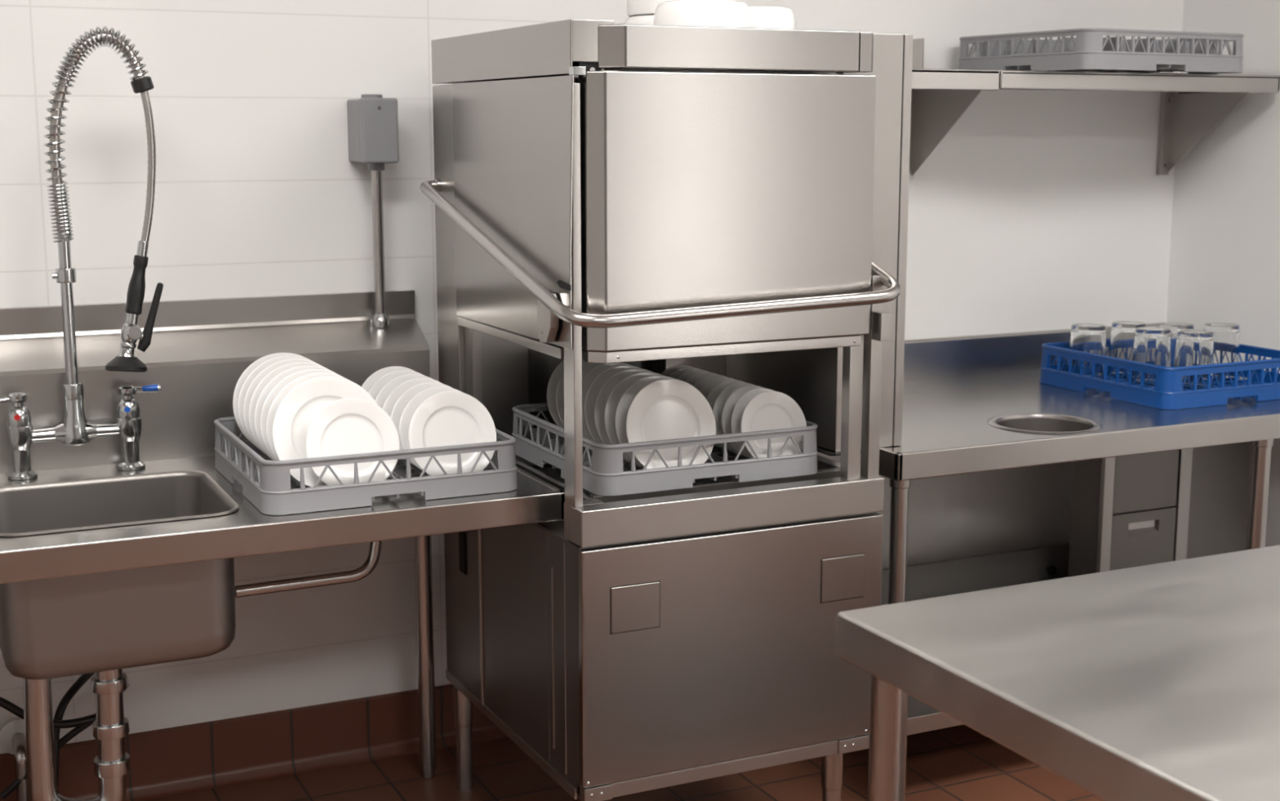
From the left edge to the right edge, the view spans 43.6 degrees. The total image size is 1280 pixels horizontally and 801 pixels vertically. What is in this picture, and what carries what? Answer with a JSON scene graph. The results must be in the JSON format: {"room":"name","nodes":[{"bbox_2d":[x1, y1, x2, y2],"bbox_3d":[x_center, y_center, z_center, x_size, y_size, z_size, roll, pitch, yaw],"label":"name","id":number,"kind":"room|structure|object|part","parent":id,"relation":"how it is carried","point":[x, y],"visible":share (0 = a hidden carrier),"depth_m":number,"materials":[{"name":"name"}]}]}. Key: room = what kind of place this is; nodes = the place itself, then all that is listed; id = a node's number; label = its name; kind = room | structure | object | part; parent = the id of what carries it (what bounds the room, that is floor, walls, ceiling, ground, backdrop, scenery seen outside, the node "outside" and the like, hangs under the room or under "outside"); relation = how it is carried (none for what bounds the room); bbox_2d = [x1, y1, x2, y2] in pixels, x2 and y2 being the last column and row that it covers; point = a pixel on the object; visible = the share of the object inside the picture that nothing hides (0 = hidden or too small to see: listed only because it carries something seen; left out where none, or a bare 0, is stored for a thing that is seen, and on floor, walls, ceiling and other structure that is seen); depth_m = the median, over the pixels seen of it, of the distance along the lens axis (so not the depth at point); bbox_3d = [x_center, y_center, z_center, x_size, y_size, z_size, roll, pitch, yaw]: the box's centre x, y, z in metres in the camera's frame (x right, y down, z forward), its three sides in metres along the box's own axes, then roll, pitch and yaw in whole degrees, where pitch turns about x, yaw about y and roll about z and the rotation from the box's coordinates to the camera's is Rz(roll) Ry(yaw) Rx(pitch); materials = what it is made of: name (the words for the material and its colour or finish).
{"room":"commercial kitchen","nodes":[
{"label":"commercial kitchen","id":0,"kind":"room"},
{"bbox_2d":[0,0,1183,753],"bbox_3d":[-0.782,-0.483,3.711,5.420,2.950,0.100,-5,11,-25],"label":"wall","id":1,"kind":"structure","parent":0,"point":[1037,210],"depth_m":3.76,"materials":[{"name":"white tile"}]},
{"bbox_2d":[0,717,31,800],"bbox_3d":[-1.360,0.826,3.526,0.084,0.232,0.103,-5,11,-25],"label":"supply pipe","id":2,"kind":"object","parent":1,"relation":"attached to","point":[12,740],"visible":0.74,"depth_m":3.49,"materials":[{"name":"metal"}]},
{"bbox_2d":[0,684,128,799],"bbox_3d":[-1.254,0.758,3.539,0.307,0.194,0.087,-9,13,-43],"label":"hose","id":3,"kind":"object","parent":1,"relation":"attached to","point":[71,734],"visible":0.36,"depth_m":3.50,"materials":[{"name":"black"}]},
{"bbox_2d":[53,672,94,789],"bbox_3d":[-1.243,0.763,3.543,0.031,0.328,0.219,3,10,16],"label":"hose","id":4,"kind":"object","parent":1,"relation":"attached to","point":[79,682],"visible":0.62,"depth_m":3.48,"materials":[{"name":"black rubber"}]},
{"bbox_2d":[0,289,429,473],"bbox_3d":[-1.759,0.011,3.130,2.812,0.312,0.232,-5,11,-25],"label":"backsplash","id":5,"kind":"structure","parent":1,"relation":"attached to","point":[198,351],"depth_m":3.43,"materials":[{"name":"metal"}]},
{"bbox_2d":[0,683,507,800],"bbox_3d":[-0.753,0.809,3.870,5.220,0.150,0.035,-5,11,-25],"label":"baseboard","id":6,"kind":"structure","parent":1,"relation":"attached to","point":[169,761],"depth_m":3.81,"materials":[{"name":"tile"}]},
{"bbox_2d":[346,93,399,328],"bbox_3d":[-0.608,-0.432,3.672,0.084,0.530,0.135,-5,11,-25],"label":"electrical box","id":7,"kind":"object","parent":1,"relation":"attached to","point":[372,118],"visible":1,"depth_m":3.61,"materials":[{"name":"grey plastic"}]},
{"bbox_2d":[903,322,1160,380],"bbox_3d":[0.832,-0.119,4.486,1.680,0.111,0.021,-5,11,-25],"label":"backsplash","id":8,"kind":"structure","parent":1,"relation":"attached to","point":[1001,353],"depth_m":4.53,"materials":[{"name":"metal"}]},
{"bbox_2d":[909,38,1279,179],"bbox_3d":[1.037,-0.772,4.258,1.370,0.369,0.409,-5,11,-25],"label":"wall shelf","id":9,"kind":"object","parent":1,"relation":"attached to","point":[1192,105],"visible":0.67,"depth_m":4.24,"materials":[{"name":"metal"}]},
{"bbox_2d":[958,27,1244,74],"bbox_3d":[1.214,-0.915,4.242,0.570,0.099,0.500,-5,11,-29],"label":"dish rack","id":10,"kind":"object","parent":9,"relation":"on","point":[1191,52],"visible":0.98,"depth_m":4.06,"materials":[{"name":"grey plastic"}]},
{"bbox_2d":[138,724,1105,800],"bbox_3d":[0.592,1.405,1.124,5.220,0.100,6.260,-5,11,-25],"label":"floor","id":11,"kind":"structure","parent":0,"point":[959,762],"depth_m":3.77,"materials":[{"name":"tile"}]},
{"bbox_2d":[0,289,564,778],"bbox_3d":[-1.610,0.469,2.916,2.832,1.142,0.882,-5,11,-25],"label":"table","id":12,"kind":"object","parent":11,"relation":"on","point":[104,566],"visible":0.85,"depth_m":3.19,"materials":[{"name":"metal"}]},
{"bbox_2d":[0,696,96,728],"bbox_3d":[-1.370,0.619,3.404,0.469,0.177,0.071,-2,10,-13],"label":"hose","id":13,"kind":"object","parent":12,"relation":"attached to","point":[8,705],"visible":0.58,"depth_m":3.42,"materials":[{"name":"black rubber"}]},
{"bbox_2d":[22,668,130,800],"bbox_3d":[-1.067,0.645,3.045,0.190,0.348,0.067,-5,11,-25],"label":"trap","id":14,"kind":"object","parent":12,"relation":"attached to","point":[112,764],"visible":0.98,"depth_m":3.03,"materials":[{"name":"silver metal"}]},
{"bbox_2d":[0,26,163,479],"bbox_3d":[-1.129,-0.289,3.173,0.359,0.887,0.094,-5,11,-25],"label":"faucet","id":15,"kind":"object","parent":12,"relation":"on","point":[74,429],"visible":1,"depth_m":3.21,"materials":[{"name":"silver metal"}]},
{"bbox_3d":[-1.258,0.019,3.183,0.090,0.064,0.047,-5,11,-25],"label":"hot handle","id":16,"kind":"part","parent":15,"relation":"part of","materials":[{"name":"silver metal"}]},
{"bbox_2d":[5,398,145,479],"bbox_3d":[-1.144,0.065,3.246,0.266,0.164,0.060,-5,11,-25],"label":"faucet","id":17,"kind":"object","parent":15,"relation":"attached to","point":[74,429],"depth_m":3.22,"materials":[{"name":"silver metal"}]},
{"bbox_3d":[-1.015,-0.131,3.234,0.043,0.042,0.033,-5,11,-25],"label":"pivot knob","id":18,"kind":"part","parent":15,"relation":"part of","materials":[{"name":"silver metal"}]},
{"bbox_3d":[-1.030,0.001,3.290,0.090,0.064,0.047,-5,11,-25],"label":"cold handle","id":19,"kind":"part","parent":15,"relation":"part of","materials":[{"name":"silver metal"}]},
{"bbox_3d":[-0.993,-0.169,3.249,0.057,0.140,0.023,-5,11,-25],"label":"trigger lever","id":20,"kind":"part","parent":15,"relation":"part of","materials":[{"name":"plastic"}]},
{"bbox_2d":[0,470,239,679],"bbox_3d":[-1.002,0.329,3.026,0.434,0.291,0.409,-5,11,-25],"label":"sink basin","id":21,"kind":"object","parent":12,"relation":"in","point":[58,627],"depth_m":2.89,"materials":[{"name":"silver metal"}]},
{"bbox_2d":[234,540,382,597],"bbox_3d":[-0.638,0.297,3.115,0.299,0.140,0.023,-5,11,-25],"label":"pipe","id":22,"kind":"object","parent":12,"relation":"attached to","point":[279,585],"visible":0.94,"depth_m":3.12,"materials":[{"name":"metal"}]},
{"bbox_2d":[213,416,517,515],"bbox_3d":[-0.558,0.105,3.206,0.498,0.099,0.498,-5,11,-25],"label":"dish rack","id":23,"kind":"object","parent":12,"relation":"on","point":[272,492],"visible":0.62,"depth_m":3.00,"materials":[{"name":"grey plastic"}]},
{"bbox_2d":[232,352,310,444],"bbox_3d":[-0.737,0.007,3.328,0.215,0.208,0.061,-5,11,-26],"label":"dinner plate","id":24,"kind":"object","parent":23,"relation":"in","point":[248,371],"visible":0.15,"depth_m":3.30,"materials":[{"name":"white ceramic"}]},
{"bbox_2d":[238,355,314,448],"bbox_3d":[-0.715,0.015,3.283,0.215,0.208,0.061,-5,11,-26],"label":"dinner plate","id":25,"kind":"object","parent":23,"relation":"in","point":[259,369],"visible":0.14,"depth_m":3.25,"materials":[{"name":"white ceramic"}]},
{"bbox_2d":[243,359,322,454],"bbox_3d":[-0.693,0.022,3.237,0.215,0.208,0.061,-5,11,-26],"label":"dinner plate","id":26,"kind":"object","parent":23,"relation":"in","point":[264,372],"visible":0.09,"depth_m":3.20,"materials":[{"name":"white ceramic"}]},
{"bbox_2d":[248,362,328,457],"bbox_3d":[-0.671,0.030,3.192,0.215,0.208,0.061,-5,11,-26],"label":"dinner plate","id":27,"kind":"object","parent":23,"relation":"in","point":[273,374],"visible":0.09,"depth_m":3.16,"materials":[{"name":"white ceramic"}]},
{"bbox_2d":[254,365,333,460],"bbox_3d":[-0.649,0.038,3.147,0.215,0.208,0.061,-5,11,-26],"label":"dinner plate","id":28,"kind":"object","parent":23,"relation":"in","point":[267,389],"visible":0.1,"depth_m":3.12,"materials":[{"name":"white ceramic"}]},
{"bbox_2d":[260,368,342,460],"bbox_3d":[-0.627,0.046,3.101,0.215,0.208,0.061,-5,11,-26],"label":"dinner plate","id":29,"kind":"object","parent":23,"relation":"in","point":[279,386],"visible":0.15,"depth_m":3.07,"materials":[{"name":"white ceramic"}]},
{"bbox_2d":[266,372,349,460],"bbox_3d":[-0.605,0.053,3.056,0.215,0.208,0.061,-5,11,-26],"label":"dinner plate","id":30,"kind":"object","parent":23,"relation":"in","point":[289,387],"visible":0.07,"depth_m":3.02,"materials":[{"name":"white ceramic"}]},
{"bbox_2d":[272,376,377,487],"bbox_3d":[-0.583,0.061,3.010,0.215,0.208,0.061,-5,11,-26],"label":"dinner plate","id":31,"kind":"object","parent":23,"relation":"in","point":[294,415],"visible":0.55,"depth_m":3.00,"materials":[{"name":"white ceramic"}]},
{"bbox_2d":[306,397,399,485],"bbox_3d":[-0.536,0.083,2.993,0.178,0.172,0.051,-5,11,-26],"label":"dinner plate","id":32,"kind":"object","parent":23,"relation":"in","point":[348,425],"visible":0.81,"depth_m":3.00,"materials":[{"name":"white ceramic"}]},
{"bbox_2d":[361,366,414,392],"bbox_3d":[-0.516,0.014,3.400,0.176,0.170,0.050,-4,11,-25],"label":"dinner plate","id":33,"kind":"object","parent":23,"relation":"in","point":[372,379],"visible":0.05,"depth_m":3.39,"materials":[{"name":"white"}]},
{"bbox_2d":[368,369,423,400],"bbox_3d":[-0.490,0.024,3.347,0.176,0.170,0.050,-4,11,-25],"label":"dinner plate","id":34,"kind":"object","parent":23,"relation":"in","point":[380,383],"visible":0.06,"depth_m":3.33,"materials":[{"name":"white"}]},
{"bbox_2d":[375,373,432,408],"bbox_3d":[-0.464,0.033,3.294,0.176,0.170,0.050,-4,11,-25],"label":"dinner plate","id":35,"kind":"object","parent":23,"relation":"in","point":[391,385],"visible":0.04,"depth_m":3.28,"materials":[{"name":"white"}]},
{"bbox_2d":[382,377,442,459],"bbox_3d":[-0.438,0.042,3.240,0.176,0.170,0.050,-4,11,-25],"label":"dinner plate","id":36,"kind":"object","parent":23,"relation":"in","point":[397,392],"visible":0.08,"depth_m":3.23,"materials":[{"name":"white ceramic"}]},
{"bbox_2d":[391,382,451,466],"bbox_3d":[-0.412,0.051,3.187,0.176,0.170,0.050,-4,11,-25],"label":"dinner plate","id":37,"kind":"object","parent":23,"relation":"in","point":[399,406],"visible":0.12,"depth_m":3.17,"materials":[{"name":"white ceramic"}]},
{"bbox_2d":[399,386,462,472],"bbox_3d":[-0.386,0.060,3.134,0.176,0.170,0.050,-4,11,-25],"label":"dinner plate","id":38,"kind":"object","parent":23,"relation":"in","point":[411,406],"visible":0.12,"depth_m":3.11,"materials":[{"name":"white ceramic"}]},
{"bbox_2d":[408,391,496,475],"bbox_3d":[-0.360,0.069,3.080,0.176,0.170,0.050,-4,11,-25],"label":"dinner plate","id":39,"kind":"object","parent":23,"relation":"in","point":[447,418],"visible":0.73,"depth_m":3.09,"materials":[{"name":"white ceramic"}]},
{"bbox_3d":[-0.504,0.505,3.745,0.040,0.790,0.040,-5,11,-25],"label":"leg","id":40,"kind":"part","parent":12,"relation":"part of","materials":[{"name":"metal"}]},
{"bbox_2d":[420,19,912,800],"bbox_3d":[0.110,0.089,3.429,0.930,1.716,0.885,-5,11,-25],"label":"dishwasher","id":41,"kind":"object","parent":11,"relation":"on","point":[728,202],"visible":0.92,"depth_m":3.07,"materials":[{"name":"metal"}]},
{"bbox_3d":[-0.410,0.698,3.713,0.045,0.110,0.045,-5,11,-25],"label":"leg","id":42,"kind":"part","parent":41,"relation":"part of","materials":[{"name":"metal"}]},
{"bbox_3d":[-0.361,-0.127,3.469,0.022,0.471,0.049,-5,11,-25],"label":"post","id":43,"kind":"part","parent":41,"relation":"part of","materials":[{"name":"metal"}]},
{"bbox_3d":[-0.344,0.430,3.471,0.007,0.481,0.010,-5,11,-25],"label":"trim","id":44,"kind":"part","parent":41,"relation":"part of","materials":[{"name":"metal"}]},
{"bbox_3d":[-0.287,0.695,3.399,0.005,0.021,0.760,-5,11,-25],"label":"rail","id":45,"kind":"part","parent":41,"relation":"part of","materials":[{"name":"metal"}]},
{"bbox_2d":[452,75,573,358],"bbox_3d":[-0.252,-0.368,3.146,0.018,0.512,0.642,-5,11,-25],"label":"panel","id":46,"kind":"object","parent":41,"relation":"attached to","point":[513,140],"depth_m":3.11,"materials":[{"name":"metal"}]},
{"bbox_3d":[-0.257,0.457,3.297,0.002,0.467,0.365,-5,11,-25],"label":"panel","id":47,"kind":"part","parent":41,"relation":"part of","materials":[{"name":"metal"}]},
{"bbox_3d":[-0.167,-0.151,2.957,0.017,0.094,0.057,-5,11,-25],"label":"cam plate","id":48,"kind":"part","parent":41,"relation":"part of","materials":[{"name":"metal"}]},
{"bbox_3d":[-0.169,0.502,3.115,0.004,0.368,0.003,-5,11,-25],"label":"trim","id":49,"kind":"part","parent":41,"relation":"part of","materials":[{"name":"metal"}]},
{"bbox_3d":[-0.027,0.109,3.571,0.565,0.030,0.024,-5,11,-25],"label":"rack rail","id":50,"kind":"part","parent":41,"relation":"part of","materials":[{"name":"metal"}]},
{"bbox_3d":[-0.142,0.495,3.059,0.004,0.462,0.002,-5,11,-25],"label":"trim","id":51,"kind":"part","parent":41,"relation":"part of","materials":[{"name":"metal"}]},
{"bbox_3d":[-0.123,-0.185,2.919,0.017,0.771,0.048,-5,11,-25],"label":"post","id":52,"kind":"part","parent":41,"relation":"part of","materials":[{"name":"metal"}]},
{"bbox_3d":[-0.009,0.389,3.010,0.104,0.091,0.002,-5,11,-25],"label":"access plate","id":53,"kind":"part","parent":41,"relation":"part of","materials":[{"name":"silver"}]},
{"bbox_3d":[-0.008,0.389,3.008,0.101,0.088,0.003,-5,11,-25],"label":"plate","id":54,"kind":"part","parent":41,"relation":"part of","materials":[{"name":"metal"}]},
{"bbox_2d":[623,14,654,25],"bbox_3d":[0.058,-0.760,3.271,0.188,0.045,0.188,-5,11,-25],"label":"serving bowl","id":55,"kind":"object","parent":41,"relation":"on","point":[641,19],"visible":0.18,"depth_m":3.20,"materials":[{"name":"white"}]},
{"bbox_2d":[626,0,674,17],"bbox_3d":[0.062,-0.813,3.264,0.176,0.060,0.176,-5,11,-25],"label":"serving bowl","id":56,"kind":"object","parent":55,"relation":"on","point":[634,7],"visible":0.3,"depth_m":3.20,"materials":[{"name":"white ceramic"}]},
{"bbox_3d":[0.021,-0.364,3.294,0.721,0.308,0.858,-5,11,-25],"label":"lift handle","id":57,"kind":"part","parent":41,"relation":"part of","materials":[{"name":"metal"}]},
{"bbox_2d":[511,402,817,495],"bbox_3d":[0.043,0.079,3.362,0.498,0.099,0.498,-5,11,-25],"label":"dish rack","id":58,"kind":"object","parent":41,"relation":"in","point":[606,474],"visible":0.66,"depth_m":3.17,"materials":[{"name":"grey plastic"}]},
{"bbox_2d":[546,360,564,428],"bbox_3d":[-0.113,-0.008,3.485,0.194,0.188,0.055,-4,11,-25],"label":"dinner plate","id":59,"kind":"object","parent":58,"relation":"in","point":[555,377],"visible":0.09,"depth_m":3.45,"materials":[{"name":"white ceramic"}]},
{"bbox_2d":[555,360,587,425],"bbox_3d":[-0.091,0.000,3.440,0.194,0.188,0.055,-4,11,-25],"label":"dinner plate","id":60,"kind":"object","parent":58,"relation":"in","point":[560,389],"visible":0.04,"depth_m":3.40,"materials":[{"name":"white"}]},
{"bbox_2d":[582,362,603,437],"bbox_3d":[-0.069,0.008,3.395,0.194,0.188,0.055,-4,11,-25],"label":"dinner plate","id":61,"kind":"object","parent":58,"relation":"in","point":[586,368],"visible":0.02,"depth_m":3.38,"materials":[{"name":"white"}]},
{"bbox_2d":[582,362,631,442],"bbox_3d":[-0.048,0.015,3.351,0.194,0.188,0.055,-4,11,-25],"label":"dinner plate","id":62,"kind":"object","parent":58,"relation":"in","point":[589,378],"visible":0.06,"depth_m":3.33,"materials":[{"name":"white ceramic"}]},
{"bbox_2d":[584,364,641,444],"bbox_3d":[-0.026,0.023,3.306,0.194,0.188,0.055,-4,11,-25],"label":"dinner plate","id":63,"kind":"object","parent":58,"relation":"in","point":[596,386],"visible":0.11,"depth_m":3.28,"materials":[{"name":"white ceramic"}]},
{"bbox_2d":[594,368,652,461],"bbox_3d":[-0.004,0.030,3.261,0.194,0.188,0.055,-4,11,-25],"label":"dinner plate","id":64,"kind":"object","parent":58,"relation":"in","point":[607,388],"visible":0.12,"depth_m":3.23,"materials":[{"name":"white ceramic"}]},
{"bbox_2d":[604,371,662,466],"bbox_3d":[0.018,0.038,3.217,0.194,0.188,0.055,-4,11,-25],"label":"dinner plate","id":65,"kind":"object","parent":58,"relation":"in","point":[615,397],"visible":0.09,"depth_m":3.19,"materials":[{"name":"white ceramic"}]},
{"bbox_2d":[615,374,674,469],"bbox_3d":[0.039,0.046,3.172,0.194,0.188,0.055,-4,11,-25],"label":"dinner plate","id":66,"kind":"object","parent":58,"relation":"in","point":[624,405],"visible":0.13,"depth_m":3.14,"materials":[{"name":"white ceramic"}]},
{"bbox_2d":[626,378,715,469],"bbox_3d":[0.061,0.053,3.127,0.194,0.188,0.055,-4,11,-25],"label":"dinner plate","id":67,"kind":"object","parent":58,"relation":"in","point":[664,409],"visible":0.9,"depth_m":3.13,"materials":[{"name":"white ceramic"}]},
{"bbox_2d":[661,364,692,376],"bbox_3d":[0.096,-0.005,3.595,0.152,0.147,0.043,-5,11,-26],"label":"dinner plate","id":68,"kind":"object","parent":58,"relation":"in","point":[669,371],"visible":0.06,"depth_m":3.59,"materials":[{"name":"white"}]},
{"bbox_2d":[669,367,701,379],"bbox_3d":[0.113,0.001,3.559,0.152,0.147,0.043,-5,11,-26],"label":"dinner plate","id":69,"kind":"object","parent":58,"relation":"in","point":[677,373],"visible":0.06,"depth_m":3.56,"materials":[{"name":"white"}]},
{"bbox_2d":[676,369,709,382],"bbox_3d":[0.131,0.007,3.523,0.152,0.147,0.043,-5,11,-26],"label":"dinner plate","id":70,"kind":"object","parent":58,"relation":"on","point":[684,377],"visible":0.06,"depth_m":3.52,"materials":[{"name":"white"}]},
{"bbox_2d":[685,372,717,386],"bbox_3d":[0.148,0.013,3.487,0.152,0.147,0.043,-5,11,-26],"label":"dinner plate","id":71,"kind":"object","parent":58,"relation":"in","point":[691,380],"visible":0.08,"depth_m":3.48,"materials":[{"name":"white"}]},
{"bbox_2d":[693,374,726,391],"bbox_3d":[0.166,0.019,3.451,0.152,0.147,0.043,-5,11,-26],"label":"dinner plate","id":72,"kind":"object","parent":58,"relation":"in","point":[701,382],"visible":0.07,"depth_m":3.44,"materials":[{"name":"white"}]},
{"bbox_2d":[699,377,734,447],"bbox_3d":[0.183,0.026,3.416,0.152,0.147,0.043,-5,11,-26],"label":"dinner plate","id":73,"kind":"object","parent":58,"relation":"in","point":[707,388],"visible":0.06,"depth_m":3.41,"materials":[{"name":"white"}]},
{"bbox_2d":[706,379,745,450],"bbox_3d":[0.201,0.032,3.380,0.152,0.147,0.043,-5,11,-26],"label":"dinner plate","id":74,"kind":"object","parent":58,"relation":"in","point":[717,389],"visible":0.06,"depth_m":3.37,"materials":[{"name":"white"}]},
{"bbox_2d":[712,382,754,454],"bbox_3d":[0.218,0.038,3.344,0.152,0.147,0.043,-5,11,-26],"label":"dinner plate","id":75,"kind":"object","parent":58,"relation":"in","point":[721,400],"visible":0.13,"depth_m":3.32,"materials":[{"name":"white ceramic"}]},
{"bbox_2d":[721,385,764,457],"bbox_3d":[0.235,0.044,3.308,0.152,0.147,0.043,-5,11,-26],"label":"dinner plate","id":76,"kind":"object","parent":58,"relation":"on","point":[731,402],"visible":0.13,"depth_m":3.29,"materials":[{"name":"white ceramic"}]},
{"bbox_2d":[731,387,773,458],"bbox_3d":[0.253,0.050,3.272,0.152,0.147,0.043,-5,11,-26],"label":"dinner plate","id":77,"kind":"object","parent":58,"relation":"in","point":[738,411],"visible":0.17,"depth_m":3.25,"materials":[{"name":"white ceramic"}]},
{"bbox_2d":[740,391,806,457],"bbox_3d":[0.270,0.056,3.236,0.152,0.147,0.043,-5,11,-26],"label":"dinner plate","id":78,"kind":"object","parent":58,"relation":"in","point":[768,410],"visible":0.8,"depth_m":3.24,"materials":[{"name":"white ceramic"}]},
{"bbox_2d":[653,0,751,27],"bbox_3d":[0.120,-0.733,3.068,0.187,0.056,0.187,-5,11,-25],"label":"serving bowl","id":79,"kind":"object","parent":41,"relation":"on","point":[706,13],"visible":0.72,"depth_m":2.99,"materials":[{"name":"white ceramic"}]},
{"bbox_3d":[0.161,0.175,3.185,0.565,0.030,0.024,-5,11,-25],"label":"rack rail","id":80,"kind":"part","parent":41,"relation":"part of","materials":[{"name":"metal"}]},
{"bbox_3d":[0.168,0.722,3.180,0.624,0.029,0.041,-5,11,-25],"label":"rail","id":81,"kind":"part","parent":41,"relation":"part of","materials":[{"name":"metal"}]},
{"bbox_2d":[573,71,875,363],"bbox_3d":[0.166,-0.349,3.013,0.596,0.521,0.080,-5,11,-25],"label":"hood","id":82,"kind":"object","parent":41,"relation":"attached to","point":[693,188],"depth_m":2.96,"materials":[{"name":"silver metal"}]},
{"bbox_3d":[0.188,0.480,3.132,0.663,0.461,0.020,-5,11,-25],"label":"panel","id":83,"kind":"part","parent":41,"relation":"part of","materials":[{"name":"metal"}]},
{"bbox_2d":[748,5,795,29],"bbox_3d":[0.237,-0.758,3.220,0.150,0.058,0.150,-5,11,-25],"label":"serving bowl","id":84,"kind":"object","parent":41,"relation":"on","point":[762,16],"visible":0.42,"depth_m":3.15,"materials":[{"name":"white ceramic"}]},
{"bbox_3d":[0.403,0.759,3.357,0.045,0.110,0.045,-5,11,-25],"label":"leg","id":85,"kind":"part","parent":41,"relation":"part of","materials":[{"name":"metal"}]},
{"bbox_3d":[0.405,0.355,3.205,0.102,0.091,0.002,-5,11,-25],"label":"access plate","id":86,"kind":"part","parent":41,"relation":"part of","materials":[{"name":"silver"}]},
{"bbox_3d":[0.406,0.355,3.204,0.099,0.088,0.003,-5,11,-25],"label":"plate","id":87,"kind":"part","parent":41,"relation":"part of","materials":[{"name":"metal"}]},
{"bbox_3d":[0.421,-0.003,3.190,0.030,0.321,0.028,-5,11,-25],"label":"post","id":88,"kind":"part","parent":41,"relation":"part of","materials":[{"name":"metal"}]},
{"bbox_3d":[0.462,-0.047,3.193,0.027,0.406,0.028,-5,11,-25],"label":"post","id":89,"kind":"part","parent":41,"relation":"part of","materials":[{"name":"metal"}]},
{"bbox_2d":[816,322,1279,735],"bbox_3d":[1.011,0.354,4.184,1.685,0.941,0.857,-5,11,-25],"label":"table","id":90,"kind":"object","parent":11,"relation":"on","point":[976,403],"visible":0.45,"depth_m":3.94,"materials":[{"name":"metal"}]},
{"bbox_3d":[0.572,0.514,3.586,0.039,0.826,0.039,-5,11,-25],"label":"leg","id":91,"kind":"part","parent":90,"relation":"part of","materials":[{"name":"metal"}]},
{"bbox_3d":[0.910,0.499,4.569,1.500,0.100,0.015,-5,11,-25],"label":"panel","id":92,"kind":"part","parent":90,"relation":"part of","materials":[{"name":"grey"}]},
{"bbox_3d":[1.203,0.496,4.687,0.030,0.030,0.028,-5,11,-25],"label":"knob","id":93,"kind":"part","parent":90,"relation":"part of","materials":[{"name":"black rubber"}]},
{"bbox_2d":[1067,441,1252,577],"bbox_3d":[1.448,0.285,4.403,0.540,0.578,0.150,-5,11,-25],"label":"base cabinet","id":94,"kind":"object","parent":90,"relation":"on","point":[1153,508],"visible":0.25,"depth_m":4.34,"materials":[{"name":"metal"}]},
{"bbox_3d":[1.356,0.439,4.341,0.222,0.286,0.012,-5,11,-25],"label":"drawer","id":95,"kind":"part","parent":94,"relation":"part of","materials":[{"name":"metal"}]},
{"bbox_3d":[1.356,0.343,4.323,0.108,0.036,0.012,-5,11,-25],"label":"recessed pull","id":96,"kind":"part","parent":94,"relation":"part of","materials":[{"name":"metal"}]},
{"bbox_3d":[1.356,0.154,4.292,0.222,0.282,0.012,-5,11,-25],"label":"panel","id":97,"kind":"part","parent":94,"relation":"part of","materials":[{"name":"metal"}]},
{"bbox_3d":[1.603,0.280,4.434,0.228,0.578,0.010,-5,11,-25],"label":"door","id":98,"kind":"part","parent":94,"relation":"part of","materials":[{"name":"metal"}]},
{"bbox_2d":[1040,338,1279,409],"bbox_3d":[1.423,-0.084,4.291,0.505,0.106,0.505,-5,11,-25],"label":"glass rack","id":99,"kind":"object","parent":90,"relation":"on","point":[1167,392],"visible":0.74,"depth_m":4.09,"materials":[{"name":"blue plastic"}]},
{"bbox_2d":[1066,323,1106,378],"bbox_3d":[1.218,-0.133,4.360,0.105,0.145,0.105,-5,11,-25],"label":"drinking glass","id":100,"kind":"object","parent":99,"relation":"on","point":[1091,338],"visible":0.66,"depth_m":4.32,"materials":[{"name":"clear glass"}]},
{"bbox_2d":[1106,320,1146,377],"bbox_3d":[1.343,-0.142,4.411,0.105,0.145,0.105,-5,11,-25],"label":"drinking glass","id":101,"kind":"object","parent":99,"relation":"on","point":[1122,332],"visible":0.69,"depth_m":4.37,"materials":[{"name":"clear glass"}]},
{"bbox_2d":[1131,326,1170,385],"bbox_3d":[1.369,-0.120,4.285,0.105,0.145,0.105,-5,11,-25],"label":"drinking glass","id":102,"kind":"object","parent":99,"relation":"on","point":[1152,344],"visible":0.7,"depth_m":4.24,"materials":[{"name":"clear glass"}]},
{"bbox_2d":[1158,321,1194,367],"bbox_3d":[1.465,-0.138,4.387,0.105,0.145,0.105,-5,11,-25],"label":"drinking glass","id":103,"kind":"object","parent":99,"relation":"on","point":[1175,326],"visible":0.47,"depth_m":4.34,"materials":[{"name":"clear"}]},
{"bbox_2d":[1173,329,1213,389],"bbox_3d":[1.460,-0.110,4.221,0.105,0.145,0.105,-5,11,-25],"label":"drinking glass","id":104,"kind":"object","parent":99,"relation":"on","point":[1193,347],"visible":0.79,"depth_m":4.18,"materials":[{"name":"clear glass"}]},
{"bbox_2d":[1203,322,1239,379],"bbox_3d":[1.584,-0.136,4.375,0.105,0.145,0.105,-5,11,-25],"label":"drinking glass","id":105,"kind":"object","parent":99,"relation":"on","point":[1226,335],"visible":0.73,"depth_m":4.33,"materials":[{"name":"clear glass"}]},
{"bbox_3d":[1.550,0.435,4.047,0.046,0.826,0.046,-5,11,-25],"label":"leg","id":106,"kind":"part","parent":90,"relation":"part of","materials":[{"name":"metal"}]},
{"bbox_2d":[836,544,1279,800],"bbox_3d":[1.310,0.740,2.254,1.724,0.830,1.150,-5,11,-25],"label":"prep table","id":107,"kind":"object","parent":11,"relation":"on","point":[1157,682],"visible":1,"depth_m":2.12,"materials":[{"name":"metal"}]},
{"bbox_3d":[0.362,0.753,2.380,0.054,0.761,0.054,-5,11,-25],"label":"leg","id":108,"kind":"part","parent":107,"relation":"part of","materials":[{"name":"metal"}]},
{"bbox_2d":[1165,0,1279,546],"bbox_3d":[2.990,-0.194,2.017,0.100,2.950,6.260,-5,11,-25],"label":"wall","id":109,"kind":"structure","parent":0,"point":[1224,263],"depth_m":4.56,"materials":[{"name":"white paint"}]}
]}

